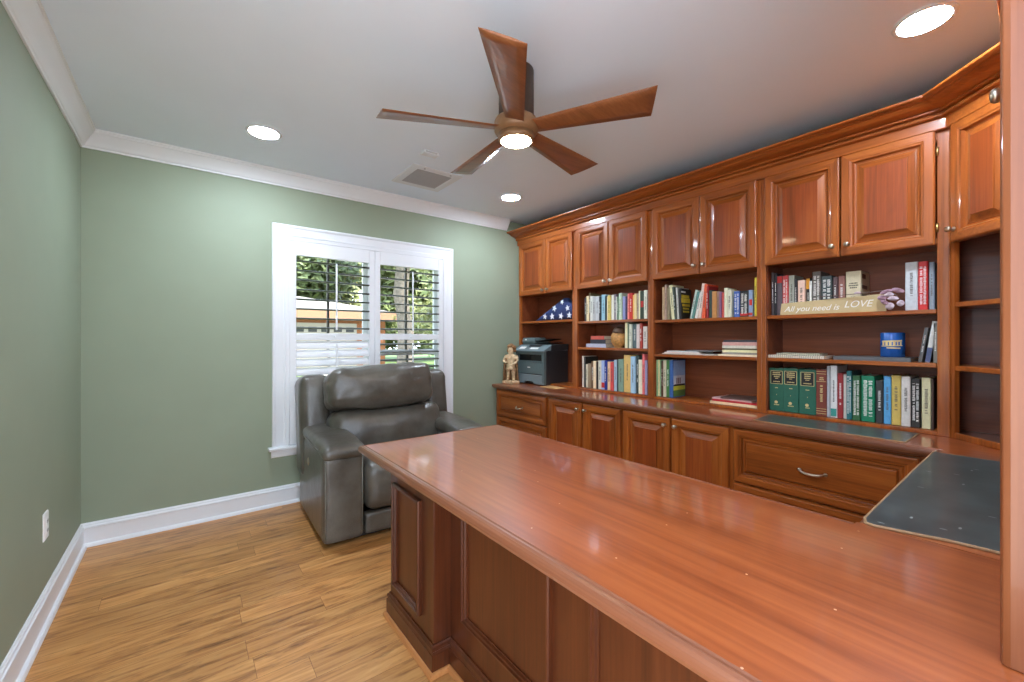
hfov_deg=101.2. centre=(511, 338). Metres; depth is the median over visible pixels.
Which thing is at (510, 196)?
recessed light
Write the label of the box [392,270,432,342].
tree
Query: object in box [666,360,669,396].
book
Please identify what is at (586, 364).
book
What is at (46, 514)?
wall outlet
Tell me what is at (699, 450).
base cabinet
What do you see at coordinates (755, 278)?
book
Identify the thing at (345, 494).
recliner
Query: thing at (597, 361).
book
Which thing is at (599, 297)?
book
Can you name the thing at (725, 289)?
book
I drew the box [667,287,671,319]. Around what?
book
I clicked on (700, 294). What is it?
book
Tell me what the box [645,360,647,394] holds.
book
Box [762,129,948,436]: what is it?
bookcase
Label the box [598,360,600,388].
book
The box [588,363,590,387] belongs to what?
book
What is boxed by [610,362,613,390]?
book
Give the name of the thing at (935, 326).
book
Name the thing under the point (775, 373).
book
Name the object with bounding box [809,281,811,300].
book
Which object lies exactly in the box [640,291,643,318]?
book
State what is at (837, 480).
base cabinet
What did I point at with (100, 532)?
baseboard
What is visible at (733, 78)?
ceiling
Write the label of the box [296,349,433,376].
lawn
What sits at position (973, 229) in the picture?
bookcase
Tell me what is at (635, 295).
book
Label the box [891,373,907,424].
book
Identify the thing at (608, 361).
book
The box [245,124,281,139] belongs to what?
recessed light
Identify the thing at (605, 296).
book
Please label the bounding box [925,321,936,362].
book
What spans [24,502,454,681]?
floor
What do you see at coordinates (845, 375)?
book
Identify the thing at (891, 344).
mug
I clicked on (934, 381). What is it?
book
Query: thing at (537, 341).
tray
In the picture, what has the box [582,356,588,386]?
book
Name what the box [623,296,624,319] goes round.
book
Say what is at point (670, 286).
book
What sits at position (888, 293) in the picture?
flower spray
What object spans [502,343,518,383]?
statue
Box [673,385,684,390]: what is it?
picture
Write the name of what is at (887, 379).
book
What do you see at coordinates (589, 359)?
book
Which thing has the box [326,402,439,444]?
lumbar cushion
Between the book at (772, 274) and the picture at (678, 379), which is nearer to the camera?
the book at (772, 274)
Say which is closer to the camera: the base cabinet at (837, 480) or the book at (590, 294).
the base cabinet at (837, 480)
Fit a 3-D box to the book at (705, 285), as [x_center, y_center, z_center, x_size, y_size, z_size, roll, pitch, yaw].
[1.388,-0.257,2.946,0.156,0.236,0.042,0,0,-38]
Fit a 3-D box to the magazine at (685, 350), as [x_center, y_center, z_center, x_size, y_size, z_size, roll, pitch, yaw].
[1.385,0.089,3.026,0.190,0.007,0.200,0,0,-42]
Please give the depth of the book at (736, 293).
2.73 m
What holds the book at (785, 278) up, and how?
on the bookcase at (876, 211)
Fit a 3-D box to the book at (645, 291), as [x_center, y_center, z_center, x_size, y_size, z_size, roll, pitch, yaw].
[1.093,-0.263,3.307,0.151,0.221,0.028,0,0,-38]
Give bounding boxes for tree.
[296,256,361,299]
[324,263,361,306]
[361,265,433,357]
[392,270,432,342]
[393,267,432,362]
[410,268,432,348]
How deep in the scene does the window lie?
3.19 m
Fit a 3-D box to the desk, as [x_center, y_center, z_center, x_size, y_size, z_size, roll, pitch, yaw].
[0.276,0.840,1.211,0.749,0.760,2.092,0,0,-38]
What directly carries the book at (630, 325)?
on the bookcase at (612, 257)
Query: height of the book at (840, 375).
0.246 m
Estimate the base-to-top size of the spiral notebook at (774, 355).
0.020 m
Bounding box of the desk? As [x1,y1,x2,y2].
[358,425,1023,681]
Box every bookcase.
[519,231,574,388]
[575,211,650,397]
[651,180,761,412]
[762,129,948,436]
[944,102,999,449]
[989,0,1023,672]
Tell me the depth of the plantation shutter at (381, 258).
3.67 m
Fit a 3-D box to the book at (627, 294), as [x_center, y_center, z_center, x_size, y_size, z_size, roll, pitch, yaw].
[0.999,-0.257,3.444,0.151,0.208,0.019,0,0,-38]
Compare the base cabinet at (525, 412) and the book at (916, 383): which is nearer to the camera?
the book at (916, 383)
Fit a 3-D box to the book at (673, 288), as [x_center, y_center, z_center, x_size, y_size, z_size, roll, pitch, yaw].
[1.248,-0.258,3.123,0.159,0.238,0.036,0,0,-38]
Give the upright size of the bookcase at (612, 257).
1.541 m
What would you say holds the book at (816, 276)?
on the bookcase at (876, 211)
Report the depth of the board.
2.30 m
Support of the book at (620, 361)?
on the bookcase at (612, 257)
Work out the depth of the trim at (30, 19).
2.62 m
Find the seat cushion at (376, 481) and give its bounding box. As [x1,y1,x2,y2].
[362,455,390,508]
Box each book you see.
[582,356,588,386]
[584,356,597,386]
[586,296,588,320]
[586,344,613,347]
[586,364,587,386]
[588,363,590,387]
[589,293,600,320]
[590,296,592,320]
[590,340,611,343]
[591,336,610,338]
[591,361,592,387]
[593,296,595,320]
[593,361,596,388]
[596,296,600,320]
[596,361,597,388]
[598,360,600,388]
[599,297,600,320]
[601,294,607,320]
[601,360,603,388]
[604,360,613,389]
[605,296,606,319]
[608,295,610,319]
[608,361,613,389]
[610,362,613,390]
[611,295,613,319]
[614,294,618,319]
[614,360,616,390]
[617,297,618,319]
[617,359,617,390]
[618,359,623,391]
[619,293,626,319]
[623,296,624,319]
[624,355,635,392]
[625,296,626,318]
[625,322,628,347]
[627,294,628,318]
[627,323,638,347]
[629,293,636,318]
[629,324,632,347]
[631,356,635,392]
[633,324,635,347]
[634,294,636,318]
[636,324,639,347]
[636,355,641,393]
[637,293,638,318]
[639,359,641,393]
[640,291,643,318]
[640,323,647,347]
[642,354,647,394]
[643,326,647,348]
[644,290,647,318]
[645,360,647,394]
[656,359,672,395]
[658,359,667,395]
[661,361,662,396]
[662,287,664,319]
[663,359,678,396]
[665,285,668,319]
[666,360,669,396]
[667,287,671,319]
[669,285,683,318]
[670,359,684,397]
[672,287,678,318]
[676,287,685,318]
[678,288,691,318]
[690,290,700,318]
[692,292,699,318]
[695,292,702,317]
[698,283,711,317]
[702,284,717,317]
[706,286,717,317]
[709,290,715,317]
[712,291,716,317]
[717,291,720,317]
[719,292,722,317]
[722,292,723,316]
[724,288,736,316]
[728,290,737,316]
[734,291,739,316]
[740,290,748,316]
[748,290,754,315]
[755,278,756,315]
[769,367,795,410]
[771,273,782,315]
[774,273,785,314]
[777,276,782,314]
[783,275,788,302]
[783,367,803,412]
[789,275,802,302]
[795,279,798,301]
[798,280,805,301]
[799,368,815,414]
[806,278,811,300]
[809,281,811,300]
[812,271,829,300]
[816,368,826,416]
[821,275,835,299]
[827,366,829,416]
[830,364,846,417]
[833,277,837,298]
[838,276,845,297]
[838,372,846,417]
[844,374,846,418]
[846,271,869,296]
[847,369,861,419]
[852,374,862,420]
[861,374,883,421]
[876,379,883,422]
[884,374,892,423]
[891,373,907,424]
[901,374,917,426]
[905,262,917,309]
[911,376,921,427]
[918,261,928,309]
[918,327,930,361]
[922,375,936,428]
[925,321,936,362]
[929,262,936,308]
[932,378,936,429]
[933,323,936,362]
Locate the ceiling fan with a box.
[376,27,657,174]
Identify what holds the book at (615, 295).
on the bookcase at (612, 257)
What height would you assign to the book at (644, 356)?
0.315 m
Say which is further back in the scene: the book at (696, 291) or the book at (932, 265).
the book at (696, 291)
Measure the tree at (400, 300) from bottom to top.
6.786 m
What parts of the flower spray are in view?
stem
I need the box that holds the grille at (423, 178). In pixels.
[402,169,450,188]
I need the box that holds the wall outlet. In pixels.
[43,510,48,541]
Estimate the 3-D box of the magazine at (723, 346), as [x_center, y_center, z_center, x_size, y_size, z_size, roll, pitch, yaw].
[1.547,0.057,2.777,0.200,0.018,0.215,0,0,-37]
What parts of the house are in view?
garage door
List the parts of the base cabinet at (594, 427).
door, door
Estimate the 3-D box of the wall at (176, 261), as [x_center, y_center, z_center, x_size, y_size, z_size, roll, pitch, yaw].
[-1.157,0.000,3.601,3.558,2.440,0.140,0,0,-38]
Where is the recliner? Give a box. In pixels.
[295,362,482,543]
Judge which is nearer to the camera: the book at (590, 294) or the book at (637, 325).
the book at (637, 325)
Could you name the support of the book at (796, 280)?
on the bookcase at (876, 211)
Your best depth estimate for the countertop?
2.27 m
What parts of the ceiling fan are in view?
blade, blade, blade, blade, blade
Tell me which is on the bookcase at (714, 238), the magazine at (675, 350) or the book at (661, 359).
the book at (661, 359)
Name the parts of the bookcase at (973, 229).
knob, door, shelf, shelf, panel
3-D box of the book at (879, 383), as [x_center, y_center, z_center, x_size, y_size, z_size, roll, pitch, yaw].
[1.975,0.329,2.231,0.191,0.219,0.030,0,0,-38]
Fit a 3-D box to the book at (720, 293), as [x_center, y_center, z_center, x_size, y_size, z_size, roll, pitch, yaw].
[1.435,-0.224,2.843,0.112,0.171,0.013,0,0,-38]
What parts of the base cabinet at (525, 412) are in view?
drawer, drawer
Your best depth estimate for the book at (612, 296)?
3.52 m
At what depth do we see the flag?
4.04 m
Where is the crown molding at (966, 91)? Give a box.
[507,0,999,246]
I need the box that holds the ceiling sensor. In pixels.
[420,149,438,158]
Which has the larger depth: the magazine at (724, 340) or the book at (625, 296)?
the book at (625, 296)
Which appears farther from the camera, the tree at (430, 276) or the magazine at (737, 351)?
the tree at (430, 276)
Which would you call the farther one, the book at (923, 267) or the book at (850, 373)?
the book at (850, 373)
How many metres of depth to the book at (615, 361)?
3.49 m
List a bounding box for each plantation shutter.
[289,241,374,444]
[375,251,442,370]
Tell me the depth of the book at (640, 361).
3.30 m
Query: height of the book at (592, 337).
0.030 m
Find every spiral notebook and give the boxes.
[768,354,833,358]
[776,352,827,355]
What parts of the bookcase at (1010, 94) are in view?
knob, panel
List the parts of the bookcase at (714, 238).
door, shelf, shelf, panel, door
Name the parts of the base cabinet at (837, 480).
drawer, handle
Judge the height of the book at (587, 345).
0.032 m
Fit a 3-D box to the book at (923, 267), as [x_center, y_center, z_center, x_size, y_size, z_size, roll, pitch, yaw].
[2.076,-0.258,2.107,0.158,0.238,0.034,0,0,-38]
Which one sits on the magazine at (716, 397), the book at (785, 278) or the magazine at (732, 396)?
the magazine at (732, 396)
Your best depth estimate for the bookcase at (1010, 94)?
0.58 m
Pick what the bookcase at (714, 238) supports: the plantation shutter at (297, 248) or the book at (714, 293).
the book at (714, 293)
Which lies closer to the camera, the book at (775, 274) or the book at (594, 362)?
the book at (775, 274)
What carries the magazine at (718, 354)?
on the bookcase at (714, 238)
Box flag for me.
[536,298,571,320]
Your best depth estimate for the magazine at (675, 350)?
3.01 m
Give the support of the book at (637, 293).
on the bookcase at (612, 257)
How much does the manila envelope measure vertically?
0.004 m
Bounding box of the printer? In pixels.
[516,338,567,384]
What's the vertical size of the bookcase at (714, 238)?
1.541 m
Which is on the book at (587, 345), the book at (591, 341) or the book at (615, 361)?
the book at (591, 341)
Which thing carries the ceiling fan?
hanging from the ceiling
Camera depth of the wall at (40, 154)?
1.68 m
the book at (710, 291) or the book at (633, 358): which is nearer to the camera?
the book at (710, 291)
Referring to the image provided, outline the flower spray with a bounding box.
[820,288,904,309]
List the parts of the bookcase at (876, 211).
door, shelf, shelf, panel, door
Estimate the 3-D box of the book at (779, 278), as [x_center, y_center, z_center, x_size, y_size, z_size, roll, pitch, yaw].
[1.693,-0.260,2.610,0.155,0.242,0.030,0,0,-38]
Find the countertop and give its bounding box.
[492,382,999,560]
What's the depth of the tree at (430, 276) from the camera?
22.75 m
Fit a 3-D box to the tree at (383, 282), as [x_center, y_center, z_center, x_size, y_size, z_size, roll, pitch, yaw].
[-7.523,-3.622,29.366,6.283,10.406,5.860,0,0,-28]
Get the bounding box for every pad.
[753,414,919,442]
[863,451,999,554]
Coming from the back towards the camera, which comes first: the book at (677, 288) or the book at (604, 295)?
the book at (604, 295)
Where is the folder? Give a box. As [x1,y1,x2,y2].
[833,355,918,361]
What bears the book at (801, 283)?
on the bookcase at (876, 211)
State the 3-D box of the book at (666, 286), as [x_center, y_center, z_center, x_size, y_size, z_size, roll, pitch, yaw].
[1.210,-0.269,3.184,0.170,0.260,0.017,0,0,-38]
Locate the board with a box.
[780,294,886,314]
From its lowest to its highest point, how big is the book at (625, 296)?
0.190 m
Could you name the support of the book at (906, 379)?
on the bookcase at (876, 211)
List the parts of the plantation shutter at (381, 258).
tilt rod, tilt rod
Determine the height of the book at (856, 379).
0.238 m
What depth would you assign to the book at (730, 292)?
2.77 m
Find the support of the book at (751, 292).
on the bookcase at (714, 238)
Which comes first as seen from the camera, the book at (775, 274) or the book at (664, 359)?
the book at (775, 274)
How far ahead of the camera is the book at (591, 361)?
3.71 m
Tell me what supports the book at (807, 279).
on the bookcase at (876, 211)
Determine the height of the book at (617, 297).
0.192 m
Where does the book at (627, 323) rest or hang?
on the bookcase at (612, 257)
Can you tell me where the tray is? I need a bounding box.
[535,339,562,343]
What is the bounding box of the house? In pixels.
[296,296,396,367]
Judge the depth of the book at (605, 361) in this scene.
3.57 m
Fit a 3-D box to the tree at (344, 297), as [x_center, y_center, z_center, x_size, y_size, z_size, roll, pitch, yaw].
[-13.792,-3.229,33.732,6.836,9.976,6.412,0,0,-38]
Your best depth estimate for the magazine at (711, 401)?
2.73 m
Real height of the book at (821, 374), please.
0.263 m
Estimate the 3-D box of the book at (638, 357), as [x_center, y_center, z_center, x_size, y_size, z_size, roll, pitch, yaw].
[1.062,0.287,3.387,0.171,0.302,0.026,0,0,-38]
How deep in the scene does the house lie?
19.01 m
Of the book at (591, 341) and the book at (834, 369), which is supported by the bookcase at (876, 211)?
the book at (834, 369)
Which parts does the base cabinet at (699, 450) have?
door, door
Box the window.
[268,222,452,457]
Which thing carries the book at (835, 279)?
on the bookcase at (876, 211)
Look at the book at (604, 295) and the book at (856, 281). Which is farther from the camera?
the book at (604, 295)
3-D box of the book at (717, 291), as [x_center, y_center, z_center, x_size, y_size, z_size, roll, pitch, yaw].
[1.428,-0.227,2.858,0.114,0.177,0.015,0,0,-38]
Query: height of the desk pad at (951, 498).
0.006 m
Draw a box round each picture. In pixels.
[673,360,684,384]
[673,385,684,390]
[673,389,684,396]
[674,375,684,383]
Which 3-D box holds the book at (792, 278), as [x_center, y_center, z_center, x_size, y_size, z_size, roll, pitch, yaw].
[1.730,-0.257,2.559,0.151,0.237,0.030,0,0,-38]
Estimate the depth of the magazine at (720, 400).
2.74 m
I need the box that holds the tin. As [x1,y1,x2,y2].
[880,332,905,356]
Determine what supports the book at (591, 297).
on the bookcase at (612, 257)
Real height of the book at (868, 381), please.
0.241 m
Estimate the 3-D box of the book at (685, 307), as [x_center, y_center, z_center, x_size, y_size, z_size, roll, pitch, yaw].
[1.272,-0.250,3.089,0.148,0.222,0.024,0,0,-38]
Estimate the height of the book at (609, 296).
0.211 m
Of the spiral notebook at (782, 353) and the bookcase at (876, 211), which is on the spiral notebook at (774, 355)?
the spiral notebook at (782, 353)
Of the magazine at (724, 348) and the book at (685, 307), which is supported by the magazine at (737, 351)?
the magazine at (724, 348)
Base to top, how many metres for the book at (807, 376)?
0.258 m
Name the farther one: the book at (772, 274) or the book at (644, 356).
the book at (644, 356)
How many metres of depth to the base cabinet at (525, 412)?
3.91 m
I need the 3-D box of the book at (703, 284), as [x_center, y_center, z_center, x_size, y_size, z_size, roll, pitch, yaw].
[1.374,-0.260,2.963,0.154,0.243,0.051,0,0,-38]
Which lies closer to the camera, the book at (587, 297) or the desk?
the desk
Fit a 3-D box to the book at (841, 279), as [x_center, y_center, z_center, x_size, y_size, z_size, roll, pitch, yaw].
[1.876,-0.242,2.366,0.134,0.206,0.030,0,0,-38]
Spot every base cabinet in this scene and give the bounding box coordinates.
[496,388,548,437]
[549,397,623,458]
[623,409,732,488]
[733,426,925,522]
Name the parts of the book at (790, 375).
title frame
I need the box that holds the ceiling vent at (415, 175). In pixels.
[391,163,462,191]
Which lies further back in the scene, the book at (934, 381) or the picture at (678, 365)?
the picture at (678, 365)
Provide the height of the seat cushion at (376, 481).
0.331 m
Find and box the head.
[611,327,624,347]
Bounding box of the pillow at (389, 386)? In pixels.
[323,362,431,410]
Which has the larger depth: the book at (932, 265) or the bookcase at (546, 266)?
the bookcase at (546, 266)
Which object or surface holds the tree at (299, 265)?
on the lawn
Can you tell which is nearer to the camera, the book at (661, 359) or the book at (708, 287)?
the book at (708, 287)
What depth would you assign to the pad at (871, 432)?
2.12 m
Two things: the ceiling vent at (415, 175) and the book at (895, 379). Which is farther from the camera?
the ceiling vent at (415, 175)
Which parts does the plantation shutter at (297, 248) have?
tilt rod, tilt rod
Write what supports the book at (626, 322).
on the bookcase at (612, 257)
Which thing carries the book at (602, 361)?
on the bookcase at (612, 257)
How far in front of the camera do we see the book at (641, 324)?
3.29 m
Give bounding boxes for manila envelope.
[540,385,564,388]
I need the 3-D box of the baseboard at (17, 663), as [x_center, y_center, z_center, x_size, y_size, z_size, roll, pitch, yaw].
[-1.628,1.152,1.333,0.031,0.136,2.863,0,0,-38]
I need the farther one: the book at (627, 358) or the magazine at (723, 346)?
the book at (627, 358)
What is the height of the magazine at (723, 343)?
0.022 m
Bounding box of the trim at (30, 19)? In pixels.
[0,0,510,230]
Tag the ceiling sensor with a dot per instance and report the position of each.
(431, 154)
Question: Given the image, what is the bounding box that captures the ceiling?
[41,0,999,224]
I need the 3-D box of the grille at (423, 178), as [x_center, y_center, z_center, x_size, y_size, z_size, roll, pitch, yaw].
[-0.652,-1.217,3.210,0.290,0.006,0.290,0,0,-38]
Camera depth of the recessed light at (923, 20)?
1.60 m
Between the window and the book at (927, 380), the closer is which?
the book at (927, 380)
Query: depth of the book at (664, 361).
3.15 m
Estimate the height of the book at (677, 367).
0.277 m
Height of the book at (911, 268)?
0.241 m
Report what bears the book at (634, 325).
on the bookcase at (612, 257)
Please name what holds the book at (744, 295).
on the bookcase at (714, 238)
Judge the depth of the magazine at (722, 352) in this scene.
2.71 m
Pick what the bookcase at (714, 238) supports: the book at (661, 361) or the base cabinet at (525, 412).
the book at (661, 361)
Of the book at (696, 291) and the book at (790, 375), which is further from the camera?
the book at (696, 291)
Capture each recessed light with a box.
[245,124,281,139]
[500,193,521,200]
[891,1,959,38]
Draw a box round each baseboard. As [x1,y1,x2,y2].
[0,524,86,681]
[82,482,299,547]
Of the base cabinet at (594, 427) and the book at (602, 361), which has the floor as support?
the base cabinet at (594, 427)
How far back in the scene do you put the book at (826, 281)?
2.37 m
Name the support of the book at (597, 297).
on the bookcase at (612, 257)
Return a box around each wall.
[0,1,80,665]
[81,147,526,523]
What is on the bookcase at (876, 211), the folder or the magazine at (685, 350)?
the folder
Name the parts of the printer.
paper drawer, frame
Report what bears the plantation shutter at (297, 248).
attached to the window
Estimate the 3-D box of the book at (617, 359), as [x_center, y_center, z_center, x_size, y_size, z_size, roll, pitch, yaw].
[0.941,0.306,3.531,0.170,0.264,0.011,0,0,-38]
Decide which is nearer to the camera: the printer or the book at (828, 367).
the book at (828, 367)
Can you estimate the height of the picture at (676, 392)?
0.047 m
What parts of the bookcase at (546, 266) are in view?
door, shelf, panel, door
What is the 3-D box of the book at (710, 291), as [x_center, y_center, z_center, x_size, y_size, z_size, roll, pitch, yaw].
[1.406,-0.234,2.909,0.125,0.190,0.025,0,0,-38]
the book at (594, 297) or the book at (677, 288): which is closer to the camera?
the book at (677, 288)
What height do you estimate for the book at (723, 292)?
0.167 m
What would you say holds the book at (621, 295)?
on the bookcase at (612, 257)
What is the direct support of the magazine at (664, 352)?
on the magazine at (711, 354)
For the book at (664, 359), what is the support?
on the bookcase at (714, 238)
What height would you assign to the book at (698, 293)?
0.188 m
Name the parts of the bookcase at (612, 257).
door, shelf, shelf, panel, door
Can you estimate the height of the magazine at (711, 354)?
0.007 m
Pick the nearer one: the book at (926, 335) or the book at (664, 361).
the book at (926, 335)
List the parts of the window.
sill, sash frame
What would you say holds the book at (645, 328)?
on the bookcase at (612, 257)
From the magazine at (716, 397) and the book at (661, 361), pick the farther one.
the book at (661, 361)
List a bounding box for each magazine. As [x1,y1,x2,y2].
[662,353,717,355]
[664,352,712,353]
[667,350,704,352]
[685,350,721,351]
[710,400,756,408]
[712,395,754,402]
[712,399,756,405]
[718,354,756,356]
[720,394,756,401]
[722,342,756,345]
[722,345,756,348]
[722,350,756,352]
[722,352,756,354]
[724,340,756,341]
[724,348,756,349]
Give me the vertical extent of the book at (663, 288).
0.245 m
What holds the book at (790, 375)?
on the bookcase at (876, 211)
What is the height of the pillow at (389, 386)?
0.338 m
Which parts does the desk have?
panel moulding, shoe moulding, plinth moulding, panel moulding, modesty panel, panel moulding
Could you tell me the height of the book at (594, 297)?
0.215 m

